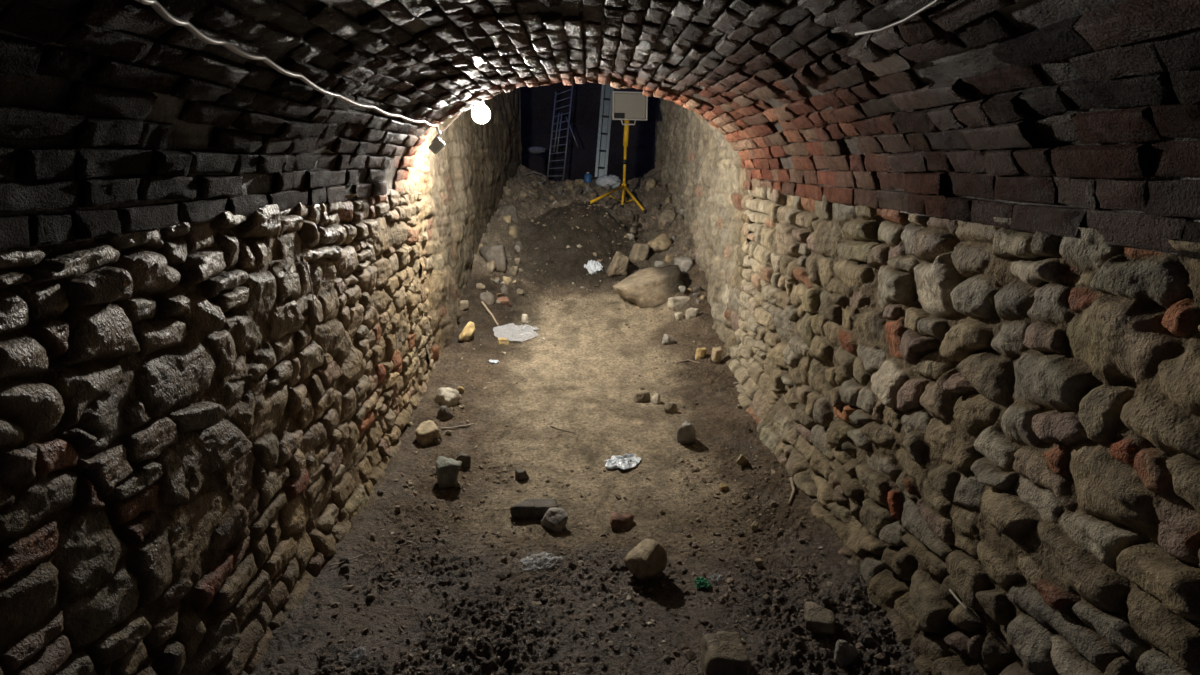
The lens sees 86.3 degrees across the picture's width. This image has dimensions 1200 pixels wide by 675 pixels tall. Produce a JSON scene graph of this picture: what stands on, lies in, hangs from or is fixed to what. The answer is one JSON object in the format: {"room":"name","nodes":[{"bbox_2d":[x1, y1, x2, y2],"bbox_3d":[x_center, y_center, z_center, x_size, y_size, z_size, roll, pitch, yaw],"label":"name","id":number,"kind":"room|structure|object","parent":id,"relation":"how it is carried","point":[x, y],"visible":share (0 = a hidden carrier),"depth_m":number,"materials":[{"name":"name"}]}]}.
{"room":"underground passage","nodes":[
{"label":"underground passage","id":0,"kind":"room"},
{"bbox_2d":[0,87,521,674],"bbox_3d":[-1.192,-1.042,4.261,0.211,3.600,12.000,0,15,-1],"label":"wall","id":1,"kind":"structure","parent":0,"point":[184,442],"depth_m":1.88,"materials":[{"name":"stone"}]},
{"bbox_2d":[293,262,315,315],"bbox_3d":[-1.127,-0.183,2.447,0.056,0.211,0.019,0,15,-1],"label":"metal rod","id":2,"kind":"object","parent":1,"relation":"hanging from","point":[293,262],"visible":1,"depth_m":2.43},
{"bbox_2d":[517,87,521,161],"bbox_3d":[-4.180,-2.932,9.946,5.902,4.300,0.358,0,15,0],"label":"wall","id":3,"kind":"structure","parent":0,"point":[518,89],"depth_m":9.92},
{"bbox_2d":[249,164,921,674],"bbox_3d":[-0.104,-1.352,8.230,16.000,1.700,19.800,0,15,-1],"label":"floor","id":4,"kind":"structure","parent":0,"point":[617,415],"depth_m":3.11,"materials":[{"name":"soil"}]},
{"bbox_2d":[278,656,285,663],"bbox_3d":[-1.032,1.049,2.075,0.020,0.024,0.020,0,15,-1],"label":"stone","id":5,"kind":"object","parent":4,"relation":"on","point":[282,659],"visible":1,"depth_m":2.07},
{"bbox_2d":[339,557,349,563],"bbox_3d":[-1.034,0.904,2.593,0.038,0.028,0.026,0,15,-1],"label":"stone","id":6,"kind":"object","parent":4,"relation":"on","point":[342,559],"visible":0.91,"depth_m":2.58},
{"bbox_2d":[340,564,349,572],"bbox_3d":[-1.015,0.919,2.548,0.033,0.036,0.030,0,15,-1],"label":"stone","id":7,"kind":"object","parent":4,"relation":"on","point":[345,567],"visible":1,"depth_m":2.54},
{"bbox_2d":[330,554,362,566],"bbox_3d":[-1.025,0.906,2.599,0.020,0.026,0.144,12,19,38],"label":"dry stalk","id":8,"kind":"object","parent":4,"relation":"on","point":[361,554],"visible":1,"depth_m":2.57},
{"bbox_2d":[366,594,375,599],"bbox_3d":[-0.863,0.978,2.405,0.033,0.029,0.023,0,15,-1],"label":"stone","id":9,"kind":"object","parent":4,"relation":"on","point":[369,596],"visible":1,"depth_m":2.40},
{"bbox_2d":[395,505,400,512],"bbox_3d":[-0.953,0.806,3.011,0.022,0.032,0.034,-11,19,-36],"label":"stone","id":10,"kind":"object","parent":4,"relation":"on","point":[397,508],"visible":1,"depth_m":3.00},
{"bbox_2d":[415,420,441,445],"bbox_3d":[-1.012,0.569,3.749,0.139,0.126,0.135,-11,18,-34],"label":"loose stone","id":11,"kind":"object","parent":4,"relation":"on","point":[426,431],"visible":0.94,"depth_m":3.70,"materials":[{"name":"stone"}]},
{"bbox_2d":[433,438,440,444],"bbox_3d":[-0.947,0.608,3.713,0.044,0.048,0.027,0,15,-1],"label":"stone","id":12,"kind":"object","parent":4,"relation":"on","point":[436,441],"visible":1,"depth_m":3.71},
{"bbox_2d":[436,405,453,420],"bbox_3d":[-0.967,0.474,3.979,0.072,0.106,0.108,8,17,28],"label":"loose stone","id":13,"kind":"object","parent":4,"relation":"on","point":[443,413],"visible":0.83,"depth_m":3.95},
{"bbox_2d":[435,387,460,407],"bbox_3d":[-0.993,0.398,4.170,0.140,0.144,0.126,12,19,37],"label":"loose stone","id":14,"kind":"object","parent":4,"relation":"on","point":[447,396],"visible":0.78,"depth_m":4.13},
{"bbox_2d":[435,456,461,488],"bbox_3d":[-0.781,0.702,3.307,0.135,0.159,0.139,0,15,-1],"label":"loose stone","id":15,"kind":"object","parent":4,"relation":"on","point":[447,469],"visible":1,"depth_m":3.26,"materials":[{"name":"stone"}]},
{"bbox_2d":[441,423,474,428],"bbox_3d":[-0.861,0.540,3.891,0.211,0.018,0.019,-8,17,-27],"label":"dry stalk","id":16,"kind":"object","parent":4,"relation":"on","point":[474,423],"visible":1,"depth_m":3.88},
{"bbox_2d":[457,386,464,393],"bbox_3d":[-0.940,0.362,4.334,0.048,0.068,0.035,3,15,11],"label":"loose stone","id":17,"kind":"object","parent":4,"relation":"on","point":[461,390],"visible":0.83,"depth_m":4.32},
{"bbox_2d":[456,452,470,467],"bbox_3d":[-0.756,0.685,3.546,0.096,0.100,0.059,5,16,17],"label":"loose stone","id":18,"kind":"object","parent":4,"relation":"on","point":[464,458],"visible":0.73,"depth_m":3.52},
{"bbox_2d":[460,300,468,310],"bbox_3d":[-1.183,-0.265,5.500,0.106,0.112,0.092,0,15,-1],"label":"rubble stone","id":19,"kind":"object","parent":4,"relation":"on","point":[464,304],"visible":0.5,"depth_m":5.48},
{"bbox_2d":[458,322,474,341],"bbox_3d":[-1.060,-0.040,5.079,0.141,0.168,0.090,-9,18,-31],"label":"loose stone","id":20,"kind":"object","parent":4,"relation":"on","point":[467,333],"visible":1,"depth_m":5.06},
{"bbox_2d":[479,292,494,306],"bbox_3d":[-1.003,-0.340,5.699,0.127,0.132,0.108,0,15,-1],"label":"rubble stone","id":21,"kind":"object","parent":4,"relation":"on","point":[488,298],"visible":0.8,"depth_m":5.67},
{"bbox_2d":[481,301,498,324],"bbox_3d":[-0.946,-0.211,5.507,0.026,0.152,0.355,-9,18,-31],"label":"twig","id":22,"kind":"object","parent":4,"relation":"on","point":[482,302],"visible":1,"depth_m":5.52,"materials":[{"name":"brown wood"}]},
{"bbox_2d":[486,261,496,273],"bbox_3d":[-1.048,-0.680,6.177,0.100,0.124,0.121,9,18,31],"label":"rubble stone","id":23,"kind":"object","parent":4,"relation":"on","point":[491,265],"visible":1,"depth_m":6.14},
{"bbox_2d":[479,245,506,271],"bbox_3d":[-1.060,-0.793,6.334,0.281,0.268,0.254,0,15,-1],"label":"stone block","id":24,"kind":"object","parent":4,"relation":"on","point":[496,253],"visible":0.82,"depth_m":6.24,"materials":[{"name":"stone"}]},
{"bbox_2d":[498,338,509,345],"bbox_3d":[-0.769,0.033,5.135,0.105,0.063,0.086,-4,15,-13],"label":"chip","id":25,"kind":"object","parent":4,"relation":"on","point":[501,341],"visible":1,"depth_m":5.10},
{"bbox_2d":[497,296,511,305],"bbox_3d":[-0.869,-0.313,5.789,0.142,0.109,0.096,0,15,-1],"label":"chip","id":26,"kind":"object","parent":4,"relation":"on","point":[504,300],"visible":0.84,"depth_m":5.76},
{"bbox_2d":[500,284,508,294],"bbox_3d":[-0.908,-0.447,6.026,0.075,0.118,0.113,-8,17,-28],"label":"rubble stone","id":27,"kind":"object","parent":4,"relation":"on","point":[503,289],"visible":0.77,"depth_m":5.98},
{"bbox_2d":[503,215,510,223],"bbox_3d":[-1.065,-1.348,7.328,0.091,0.109,0.110,-5,16,-18],"label":"rubble stone","id":28,"kind":"object","parent":4,"relation":"on","point":[506,218],"visible":0.8,"depth_m":7.30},
{"bbox_2d":[502,276,511,284],"bbox_3d":[-0.889,-0.541,6.157,0.111,0.107,0.087,-7,17,-25],"label":"rubble stone","id":29,"kind":"object","parent":4,"relation":"on","point":[507,280],"visible":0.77,"depth_m":6.11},
{"bbox_2d":[498,204,518,223],"bbox_3d":[-1.055,-1.420,7.426,0.258,0.249,0.194,0,15,-1],"label":"loose stone","id":30,"kind":"object","parent":4,"relation":"on","point":[506,209],"visible":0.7,"depth_m":7.37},
{"bbox_2d":[504,188,513,197],"bbox_3d":[-1.169,-1.848,8.233,0.135,0.147,0.085,-4,16,-15],"label":"rubble stone","id":31,"kind":"object","parent":4,"relation":"on","point":[508,192],"visible":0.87,"depth_m":8.20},
{"bbox_2d":[508,225,517,238],"bbox_3d":[-0.959,-1.157,7.048,0.092,0.146,0.119,-10,18,-34],"label":"rubble stone","id":32,"kind":"object","parent":4,"relation":"on","point":[512,233],"visible":0.98,"depth_m":7.02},
{"bbox_2d":[509,266,517,276],"bbox_3d":[-0.860,-0.653,6.328,0.084,0.119,0.104,-12,19,-37],"label":"rubble stone","id":33,"kind":"object","parent":4,"relation":"on","point":[513,271],"visible":0.86,"depth_m":6.29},
{"bbox_2d":[514,257,519,264],"bbox_3d":[-0.835,-0.763,6.481,0.060,0.098,0.068,0,15,-1],"label":"rubble stone","id":34,"kind":"object","parent":4,"relation":"on","point":[517,260],"visible":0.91,"depth_m":6.46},
{"bbox_2d":[514,245,520,251],"bbox_3d":[-0.881,-0.942,6.803,0.078,0.085,0.056,0,15,-1],"label":"rubble stone","id":35,"kind":"object","parent":4,"relation":"on","point":[517,247],"visible":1,"depth_m":6.78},
{"bbox_2d":[515,241,522,246],"bbox_3d":[-0.867,-0.984,6.839,0.096,0.101,0.061,7,16,24],"label":"rubble stone","id":36,"kind":"object","parent":4,"relation":"on","point":[520,243],"visible":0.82,"depth_m":6.81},
{"bbox_2d":[516,288,523,294],"bbox_3d":[-0.751,-0.429,6.030,0.074,0.066,0.063,0,15,-1],"label":"rubble stone","id":37,"kind":"object","parent":4,"relation":"on","point":[519,291],"visible":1,"depth_m":6.01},
{"bbox_2d":[515,468,528,480],"bbox_3d":[-0.416,0.737,3.405,0.072,0.081,0.062,-11,19,-36],"label":"loose stone","id":38,"kind":"object","parent":4,"relation":"on","point":[520,475],"visible":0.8,"depth_m":3.38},
{"bbox_2d":[520,190,527,197],"bbox_3d":[-1.001,-1.863,8.398,0.111,0.138,0.075,0,15,-1],"label":"rubble stone","id":39,"kind":"object","parent":4,"relation":"on","point":[522,193],"visible":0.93,"depth_m":8.37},
{"bbox_2d":[521,314,528,322],"bbox_3d":[-0.647,-0.154,5.533,0.053,0.106,0.045,-8,17,-28],"label":"loose stone","id":40,"kind":"object","parent":4,"relation":"on","point":[524,319],"visible":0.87,"depth_m":5.51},
{"bbox_2d":[521,153,545,175],"bbox_3d":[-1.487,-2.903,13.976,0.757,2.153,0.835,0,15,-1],"label":"barrel","id":41,"kind":"object","parent":4,"relation":"on","point":[533,162],"visible":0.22,"depth_m":13.40,"materials":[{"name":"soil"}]},
{"bbox_2d":[527,146,545,153],"bbox_3d":[-1.331,-3.952,13.496,0.420,0.152,0.249,0,15,-1],"label":"rag","id":42,"kind":"object","parent":41,"relation":"on","point":[535,150],"visible":1,"depth_m":13.41,"materials":[{"name":"fabric"}]},
{"bbox_2d":[509,498,558,519],"bbox_3d":[-0.311,0.811,3.025,0.235,0.081,0.106,0,15,-1],"label":"flat stone","id":43,"kind":"object","parent":4,"relation":"on","point":[530,508],"visible":0.91,"depth_m":2.98,"materials":[{"name":"stone"}]},
{"bbox_2d":[534,192,539,198],"bbox_3d":[-0.869,-1.917,8.665,0.110,0.111,0.085,0,15,-1],"label":"rubble stone","id":44,"kind":"object","parent":4,"relation":"on","point":[536,194],"visible":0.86,"depth_m":8.64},
{"bbox_2d":[541,507,567,532],"bbox_3d":[-0.215,0.842,2.945,0.133,0.106,0.092,11,19,36],"label":"loose stone","id":45,"kind":"object","parent":4,"relation":"on","point":[555,519],"visible":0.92,"depth_m":2.91,"materials":[{"name":"stone"}]},
{"bbox_2d":[547,86,578,180],"bbox_3d":[-0.824,-4.458,14.014,0.715,2.044,0.638,0,15,-1],"label":"ladder","id":46,"kind":"object","parent":4,"relation":"on","point":[571,89],"visible":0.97,"depth_m":14.00,"materials":[{"name":"metal"}]},
{"bbox_2d":[550,425,575,432],"bbox_3d":[-0.229,0.560,3.900,0.194,0.014,0.015,9,18,31],"label":"twig","id":47,"kind":"object","parent":4,"relation":"on","point":[550,425],"visible":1,"depth_m":3.90,"materials":[{"name":"brown wood"}]},
{"bbox_2d":[564,179,571,184],"bbox_3d":[-0.493,-2.307,9.597,0.124,0.130,0.127,-11,19,-36],"label":"loose stone","id":48,"kind":"object","parent":4,"relation":"on","point":[567,182],"visible":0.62,"depth_m":9.55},
{"bbox_2d":[567,184,572,190],"bbox_3d":[-0.429,-2.156,9.235,0.096,0.115,0.101,0,15,-1],"label":"rubble stone","id":49,"kind":"object","parent":4,"relation":"on","point":[569,187],"visible":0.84,"depth_m":9.20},
{"bbox_2d":[574,179,583,184],"bbox_3d":[-0.300,-2.317,9.641,0.168,0.134,0.102,0,15,-1],"label":"loose stone","id":50,"kind":"object","parent":4,"relation":"on","point":[577,181],"visible":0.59,"depth_m":9.60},
{"bbox_2d":[582,182,589,187],"bbox_3d":[-0.213,-2.247,9.516,0.123,0.120,0.097,-10,18,-33],"label":"rubble stone","id":51,"kind":"object","parent":4,"relation":"on","point":[584,184],"visible":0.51,"depth_m":9.47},
{"bbox_2d":[584,172,591,182],"bbox_3d":[-0.183,-2.428,9.735,0.119,0.172,0.119,0,15,-1],"label":"container","id":52,"kind":"object","parent":4,"relation":"on","point":[587,177],"visible":0.73,"depth_m":9.69,"materials":[{"name":"blue plastic"}]},
{"bbox_2d":[278,175,898,674],"bbox_3d":[-0.106,-0.719,5.874,2.029,1.618,8.545,0,15,-1],"label":"gravel","id":53,"kind":"object","parent":4,"relation":"on","point":[690,655],"visible":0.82,"depth_m":2.55,"materials":[{"name":"gravel"}]},
{"bbox_2d":[589,192,596,198],"bbox_3d":[-0.100,-1.926,8.746,0.086,0.122,0.112,13,20,41],"label":"rubble stone","id":54,"kind":"object","parent":4,"relation":"on","point":[593,195],"visible":0.68,"depth_m":8.71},
{"bbox_2d":[584,260,602,274],"bbox_3d":[-0.064,-0.711,6.481,0.200,0.141,0.156,0,15,-1],"label":"scrap","id":55,"kind":"object","parent":4,"relation":"on","point":[593,267],"visible":0.99,"depth_m":6.47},
{"bbox_2d":[594,81,613,177],"bbox_3d":[0.069,-3.122,9.427,0.311,1.517,0.224,0,15,-1],"label":"ladder","id":56,"kind":"object","parent":4,"relation":"on","point":[605,113],"visible":0.73,"depth_m":9.43,"materials":[{"name":"metal"}]},
{"bbox_2d":[595,174,620,188],"bbox_3d":[0.123,-2.285,9.410,0.389,0.221,0.194,0,15,-1],"label":"plastic bag","id":57,"kind":"object","parent":4,"relation":"on","point":[613,181],"visible":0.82,"depth_m":9.35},
{"bbox_2d":[586,91,647,213],"bbox_3d":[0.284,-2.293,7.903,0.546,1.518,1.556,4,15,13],"label":"work light","id":58,"kind":"object","parent":4,"relation":"on","point":[626,106],"visible":0.91,"depth_m":8.34,"materials":[{"name":"yellow paint"}]},
{"bbox_2d":[614,113,624,117],"bbox_3d":[0.255,-2.884,8.316,0.137,0.066,0.020,-4,16,-14],"label":"vent","id":59,"kind":"object","parent":58,"relation":"attached to","point":[616,115],"depth_m":8.31,"materials":[{"name":"black plastic"}]},
{"bbox_2d":[606,251,628,275],"bbox_3d":[0.161,-0.720,6.443,0.197,0.292,0.237,-6,16,-20],"label":"stone slab","id":60,"kind":"object","parent":4,"relation":"on","point":[619,264],"visible":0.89,"depth_m":6.37,"materials":[{"name":"stone"}]},
{"bbox_2d":[610,512,633,530],"bbox_3d":[0.099,0.845,2.960,0.093,0.066,0.130,5,16,18],"label":"fragment","id":61,"kind":"object","parent":4,"relation":"on","point":[618,520],"visible":0.99,"depth_m":2.93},
{"bbox_2d":[604,453,641,469],"bbox_3d":[0.127,0.691,3.544,0.212,0.031,0.187,0,15,-1],"label":"scrap","id":62,"kind":"object","parent":4,"relation":"on","point":[627,461],"visible":1,"depth_m":3.54,"materials":[{"name":"paper"}]},
{"bbox_2d":[626,210,633,217],"bbox_3d":[0.368,-1.480,7.732,0.128,0.127,0.073,-14,20,-42],"label":"rubble stone","id":63,"kind":"object","parent":4,"relation":"on","point":[629,214],"visible":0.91,"depth_m":7.70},
{"bbox_2d":[626,233,634,240],"bbox_3d":[0.336,-1.106,7.072,0.065,0.097,0.098,-11,19,-36],"label":"rubble stone","id":64,"kind":"object","parent":4,"relation":"on","point":[631,236],"visible":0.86,"depth_m":7.04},
{"bbox_2d":[630,227,635,233],"bbox_3d":[0.376,-1.213,7.264,0.078,0.082,0.123,0,15,-1],"label":"rubble stone","id":65,"kind":"object","parent":4,"relation":"on","point":[632,230],"visible":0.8,"depth_m":7.22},
{"bbox_2d":[632,221,638,226],"bbox_3d":[0.412,-1.322,7.455,0.085,0.074,0.110,0,15,-1],"label":"rubble stone","id":66,"kind":"object","parent":4,"relation":"on","point":[635,223],"visible":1,"depth_m":7.41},
{"bbox_2d":[629,242,648,262],"bbox_3d":[0.396,-0.861,6.699,0.220,0.266,0.185,0,15,-1],"label":"loose stone","id":67,"kind":"object","parent":4,"relation":"on","point":[639,251],"visible":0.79,"depth_m":6.62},
{"bbox_2d":[638,217,643,222],"bbox_3d":[0.504,-1.449,7.922,0.070,0.087,0.093,13,20,41],"label":"rubble stone","id":68,"kind":"object","parent":4,"relation":"on","point":[640,219],"visible":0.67,"depth_m":7.89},
{"bbox_2d":[633,391,649,402],"bbox_3d":[0.279,0.403,4.261,0.114,0.088,0.087,0,15,-1],"label":"loose stone","id":69,"kind":"object","parent":4,"relation":"on","point":[639,397],"visible":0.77,"depth_m":4.23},
{"bbox_2d":[624,539,667,579],"bbox_3d":[0.185,0.898,2.595,0.157,0.173,0.162,-13,20,-41],"label":"boulder","id":70,"kind":"object","parent":4,"relation":"on","point":[648,559],"visible":1,"depth_m":2.55,"materials":[{"name":"stone"}]},
{"bbox_2d":[613,265,683,307],"bbox_3d":[0.463,-0.476,5.932,0.716,0.375,0.406,-2,15,-8],"label":"boulder","id":71,"kind":"object","parent":4,"relation":"on","point":[649,287],"visible":0.88,"depth_m":5.77,"materials":[{"name":"stone"}]},
{"bbox_2d":[645,178,655,192],"bbox_3d":[0.700,-2.102,8.894,0.150,0.235,0.115,0,15,-1],"label":"boulder","id":72,"kind":"object","parent":4,"relation":"on","point":[651,183],"visible":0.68,"depth_m":8.85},
{"bbox_2d":[651,393,660,403],"bbox_3d":[0.372,0.415,4.228,0.050,0.096,0.062,-11,19,-35],"label":"loose stone","id":73,"kind":"object","parent":4,"relation":"on","point":[655,399],"visible":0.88,"depth_m":4.21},
{"bbox_2d":[647,234,671,252],"bbox_3d":[0.632,-1.001,6.822,0.273,0.212,0.289,0,15,-1],"label":"boulder","id":74,"kind":"object","parent":4,"relation":"on","point":[662,242],"visible":0.87,"depth_m":6.72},
{"bbox_2d":[654,261,665,266],"bbox_3d":[0.609,-0.734,6.483,0.124,0.087,0.104,0,15,-1],"label":"rubble stone","id":75,"kind":"object","parent":4,"relation":"on","point":[657,263],"visible":0.66,"depth_m":6.44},
{"bbox_2d":[658,209,675,229],"bbox_3d":[0.765,-1.336,7.319,0.182,0.251,0.187,-14,20,-42],"label":"loose stone","id":76,"kind":"object","parent":4,"relation":"on","point":[668,215],"visible":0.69,"depth_m":7.28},
{"bbox_2d":[662,334,673,344],"bbox_3d":[0.541,0.026,5.095,0.100,0.119,0.076,-5,16,-18],"label":"loose stone","id":77,"kind":"object","parent":4,"relation":"on","point":[667,339],"visible":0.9,"depth_m":5.07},
{"bbox_2d":[665,197,670,204],"bbox_3d":[0.872,-1.737,8.205,0.073,0.134,0.103,-5,16,-19],"label":"rubble stone","id":78,"kind":"object","parent":4,"relation":"on","point":[667,199],"visible":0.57,"depth_m":8.17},
{"bbox_2d":[665,255,673,262],"bbox_3d":[0.699,-0.791,6.506,0.092,0.095,0.076,-8,17,-26],"label":"rubble stone","id":79,"kind":"object","parent":4,"relation":"on","point":[668,258],"visible":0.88,"depth_m":6.47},
{"bbox_2d":[664,403,677,412],"bbox_3d":[0.457,0.464,4.118,0.080,0.086,0.067,6,16,21],"label":"loose stone","id":80,"kind":"object","parent":4,"relation":"on","point":[668,407],"visible":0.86,"depth_m":4.11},
{"bbox_2d":[667,296,690,310],"bbox_3d":[0.687,-0.296,5.652,0.210,0.140,0.112,-5,16,-20],"label":"loose stone","id":81,"kind":"object","parent":4,"relation":"on","point":[674,303],"visible":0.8,"depth_m":5.60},
{"bbox_2d":[674,312,683,321],"bbox_3d":[0.670,-0.166,5.426,0.079,0.105,0.064,-10,18,-32],"label":"loose stone","id":82,"kind":"object","parent":4,"relation":"on","point":[679,316],"visible":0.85,"depth_m":5.40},
{"bbox_2d":[679,207,684,215],"bbox_3d":[0.961,-1.452,7.399,0.097,0.106,0.124,0,15,-1],"label":"rubble stone","id":83,"kind":"object","parent":4,"relation":"on","point":[681,210],"visible":0.44,"depth_m":7.35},
{"bbox_2d":[679,286,685,293],"bbox_3d":[0.736,-0.431,5.746,0.064,0.071,0.082,0,15,-1],"label":"rubble stone","id":84,"kind":"object","parent":4,"relation":"on","point":[682,288],"visible":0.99,"depth_m":5.71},
{"bbox_2d":[674,257,692,273],"bbox_3d":[0.802,-0.658,6.162,0.175,0.223,0.181,0,15,-1],"label":"loose stone","id":85,"kind":"object","parent":4,"relation":"on","point":[685,264],"visible":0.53,"depth_m":6.08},
{"bbox_2d":[682,246,689,250],"bbox_3d":[0.869,-0.892,6.432,0.080,0.056,0.084,0,15,-1],"label":"rubble stone","id":86,"kind":"object","parent":4,"relation":"on","point":[685,248],"visible":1,"depth_m":6.41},
{"bbox_2d":[677,420,695,444],"bbox_3d":[0.511,0.581,3.772,0.113,0.190,0.130,4,16,16],"label":"loose stone","id":87,"kind":"object","parent":4,"relation":"on","point":[686,434],"visible":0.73,"depth_m":3.72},
{"bbox_2d":[676,359,699,363],"bbox_3d":[0.660,0.181,4.816,0.183,0.016,0.079,1,15,5],"label":"twig","id":88,"kind":"object","parent":4,"relation":"on","point":[687,359],"visible":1,"depth_m":4.81,"materials":[{"name":"brown wood"}]},
{"bbox_2d":[685,308,698,319],"bbox_3d":[0.777,-0.195,5.415,0.116,0.120,0.068,2,15,6],"label":"loose stone","id":89,"kind":"object","parent":4,"relation":"on","point":[690,313],"visible":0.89,"depth_m":5.38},
{"bbox_2d":[693,286,701,292],"bbox_3d":[0.866,-0.421,5.692,0.090,0.074,0.060,0,15,-1],"label":"rubble stone","id":90,"kind":"object","parent":4,"relation":"on","point":[696,289],"visible":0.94,"depth_m":5.67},
{"bbox_2d":[695,347,706,359],"bbox_3d":[0.764,0.134,4.864,0.086,0.122,0.074,0,15,-1],"label":"loose stone","id":91,"kind":"object","parent":4,"relation":"on","point":[700,353],"visible":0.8,"depth_m":4.83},
{"bbox_2d":[694,577,711,588],"bbox_3d":[0.406,0.967,2.524,0.069,0.030,0.073,0,15,-1],"label":"fragment","id":92,"kind":"object","parent":4,"relation":"on","point":[701,582],"visible":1,"depth_m":2.51,"materials":[{"name":"green glass"}]},
{"bbox_2d":[711,346,721,363],"bbox_3d":[0.871,0.138,4.777,0.076,0.132,0.076,0,15,-1],"label":"loose stone","id":93,"kind":"object","parent":4,"relation":"on","point":[716,354],"visible":1,"depth_m":4.75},
{"bbox_2d":[719,483,729,491],"bbox_3d":[0.631,0.769,3.268,0.056,0.045,0.042,-6,16,-20],"label":"chip","id":94,"kind":"object","parent":4,"relation":"on","point":[723,487],"visible":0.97,"depth_m":3.25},
{"bbox_2d":[701,631,751,674],"bbox_3d":[0.410,1.063,2.125,0.153,0.124,0.134,0,15,-1],"label":"stone block","id":95,"kind":"object","parent":4,"relation":"on","point":[723,652],"visible":1,"depth_m":2.08,"materials":[{"name":"stone"}]},
{"bbox_2d":[737,531,743,535],"bbox_3d":[0.630,0.883,2.873,0.034,0.030,0.025,-8,17,-28],"label":"stone","id":96,"kind":"object","parent":4,"relation":"on","point":[739,533],"visible":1,"depth_m":2.86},
{"bbox_2d":[736,454,748,465],"bbox_3d":[0.773,0.669,3.489,0.098,0.073,0.027,-10,18,-32],"label":"chip","id":97,"kind":"object","parent":4,"relation":"on","point":[741,460],"visible":1,"depth_m":3.48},
{"bbox_2d":[742,493,748,498],"bbox_3d":[0.727,0.787,3.193,0.025,0.029,0.040,14,20,42],"label":"stone","id":98,"kind":"object","parent":4,"relation":"on","point":[744,495],"visible":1,"depth_m":3.18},
{"bbox_2d":[751,521,758,531],"bbox_3d":[0.704,0.861,2.908,0.031,0.049,0.040,9,17,30],"label":"stone","id":99,"kind":"object","parent":4,"relation":"on","point":[754,526],"visible":1,"depth_m":2.90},
{"bbox_2d":[755,558,762,567],"bbox_3d":[0.655,0.931,2.633,0.031,0.039,0.032,-13,20,-41],"label":"stone","id":100,"kind":"object","parent":4,"relation":"on","point":[758,562],"visible":1,"depth_m":2.62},
{"bbox_2d":[788,477,795,503],"bbox_3d":[0.948,0.755,3.158,0.034,0.042,0.215,5,16,16],"label":"twig","id":101,"kind":"object","parent":4,"relation":"on","point":[790,478],"visible":1,"depth_m":3.16,"materials":[{"name":"brown wood"}]},
{"bbox_2d":[804,602,834,634],"bbox_3d":[0.774,0.997,2.264,0.104,0.086,0.100,5,16,19],"label":"stone block","id":102,"kind":"object","parent":4,"relation":"on","point":[818,619],"visible":1,"depth_m":2.23,"materials":[{"name":"stone"}]},
{"bbox_2d":[822,595,829,604],"bbox_3d":[0.840,0.975,2.381,0.035,0.030,0.024,-11,19,-36],"label":"stone","id":103,"kind":"object","parent":4,"relation":"on","point":[825,599],"visible":1,"depth_m":2.37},
{"bbox_2d":[834,640,857,667],"bbox_3d":[0.801,1.049,2.122,0.079,0.102,0.075,-5,16,-19],"label":"stone","id":104,"kind":"object","parent":4,"relation":"on","point":[845,654],"visible":0.89,"depth_m":2.09,"materials":[{"name":"stone"}]},
{"bbox_2d":[853,587,862,597],"bbox_3d":[0.970,0.955,2.402,0.036,0.028,0.028,14,21,43],"label":"stone","id":105,"kind":"object","parent":4,"relation":"on","point":[857,591],"visible":1,"depth_m":2.40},
{"bbox_2d":[863,634,873,645],"bbox_3d":[0.907,1.022,2.160,0.036,0.036,0.024,0,15,-1],"label":"stone","id":106,"kind":"object","parent":4,"relation":"on","point":[868,640],"visible":1,"depth_m":2.15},
{"bbox_2d":[520,77,655,181],"bbox_3d":[-0.214,-5.896,16.158,14.002,6.800,0.427,0,15,-1],"label":"wall","id":107,"kind":"structure","parent":0,"point":[537,103],"depth_m":16.35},
{"bbox_2d":[0,0,1199,258],"bbox_3d":[-0.054,-0.656,1.330,2.736,0.898,6.126,0,15,-1],"label":"ceiling","id":108,"kind":"structure","parent":0,"point":[1052,117],"depth_m":1.63,"materials":[{"name":"brick"}]},
{"bbox_2d":[135,0,440,133],"bbox_3d":[-0.871,-0.889,2.399,0.062,0.115,2.826,-1,15,-3],"label":"power cable","id":109,"kind":"object","parent":108,"relation":"attached to","point":[154,4],"visible":1,"depth_m":1.50,"materials":[{"name":"plastic"}]},
{"bbox_2d":[429,133,444,153],"bbox_3d":[-0.969,-1.153,3.795,0.092,0.124,0.057,0,15,-1],"label":"junction box","id":110,"kind":"object","parent":108,"relation":"attached to","point":[437,144],"visible":0.98,"depth_m":3.78,"materials":[{"name":"grey plastic"}]},
{"bbox_2d":[441,111,462,139],"bbox_3d":[-0.839,-1.323,3.823,0.236,0.312,0.077,-1,15,-5],"label":"lamp cord","id":111,"kind":"object","parent":108,"relation":"attached to","point":[462,111],"visible":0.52,"depth_m":3.86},
{"bbox_2d":[472,100,489,123],"bbox_3d":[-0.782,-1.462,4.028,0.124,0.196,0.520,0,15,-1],"label":"light bulb","id":112,"kind":"object","parent":108,"relation":"hanging from","point":[480,112],"visible":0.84,"depth_m":4.19,"materials":[{"name":"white glass"}]},
{"bbox_2d":[855,0,938,34],"bbox_3d":[0.641,-0.681,1.349,0.033,0.020,0.469,0,15,-1],"label":"power cable","id":113,"kind":"object","parent":108,"relation":"attached to","point":[932,3],"visible":1,"depth_m":1.38,"materials":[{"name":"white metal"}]},
{"bbox_2d":[655,97,658,161],"bbox_3d":[3.869,-2.958,10.043,6.001,4.300,0.367,0,15,-1],"label":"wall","id":114,"kind":"structure","parent":0,"point":[657,99],"depth_m":10.00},
{"bbox_2d":[655,98,1199,674],"bbox_3d":[0.952,-1.049,4.287,0.313,3.600,12.000,0,15,-1],"label":"wall","id":115,"kind":"structure","parent":0,"point":[1005,420],"depth_m":1.81,"materials":[{"name":"stone"}]},
{"bbox_2d":[949,589,980,622],"bbox_3d":[1.030,0.756,1.832,0.037,0.041,0.155,0,15,-1],"label":"root","id":116,"kind":"object","parent":115,"relation":"attached to","point":[950,590],"visible":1,"depth_m":1.78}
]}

